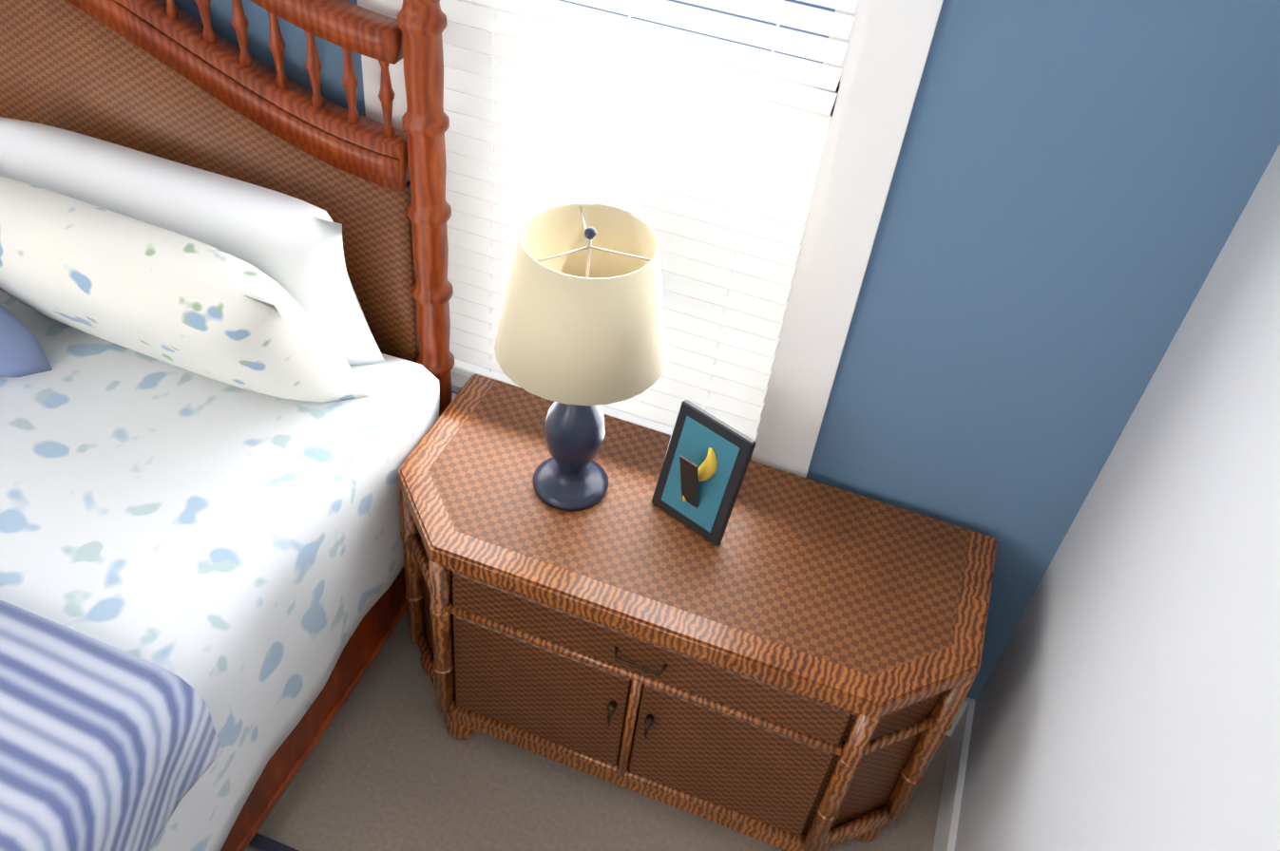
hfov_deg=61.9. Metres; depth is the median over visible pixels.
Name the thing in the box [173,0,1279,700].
wall
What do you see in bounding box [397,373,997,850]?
nightstand
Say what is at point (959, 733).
baseboard
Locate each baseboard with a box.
[932,698,975,850]
[945,697,968,735]
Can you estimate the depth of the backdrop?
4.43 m
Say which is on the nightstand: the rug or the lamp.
the lamp
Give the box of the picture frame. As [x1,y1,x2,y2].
[651,400,756,545]
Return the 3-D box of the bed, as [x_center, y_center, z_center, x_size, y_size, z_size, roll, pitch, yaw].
[-1.758,0.121,1.701,2.250,1.755,2.258,18,43,11]
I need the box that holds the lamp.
[494,202,666,511]
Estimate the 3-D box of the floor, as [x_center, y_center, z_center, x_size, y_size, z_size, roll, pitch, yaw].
[-2.124,1.582,1.391,4.740,0.060,5.040,18,43,11]
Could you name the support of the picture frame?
on the nightstand
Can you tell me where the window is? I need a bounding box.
[357,0,943,477]
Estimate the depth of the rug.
2.28 m
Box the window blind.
[439,0,858,440]
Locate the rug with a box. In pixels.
[244,833,298,850]
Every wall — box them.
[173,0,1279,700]
[954,144,1279,850]
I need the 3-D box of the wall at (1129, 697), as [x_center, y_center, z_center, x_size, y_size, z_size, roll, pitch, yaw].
[0.175,1.246,0.030,0.120,2.710,4.800,18,43,11]
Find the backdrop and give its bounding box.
[470,0,835,112]
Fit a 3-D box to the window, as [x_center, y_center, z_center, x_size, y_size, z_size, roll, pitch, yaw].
[-0.024,-0.654,1.905,1.060,2.050,0.170,18,43,11]
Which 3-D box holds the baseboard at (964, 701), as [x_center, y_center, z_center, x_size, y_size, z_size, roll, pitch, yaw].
[-1.321,0.050,3.046,4.470,0.150,0.015,18,43,11]
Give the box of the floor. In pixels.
[256,611,950,850]
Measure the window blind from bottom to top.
1.708 m
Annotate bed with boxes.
[0,0,454,850]

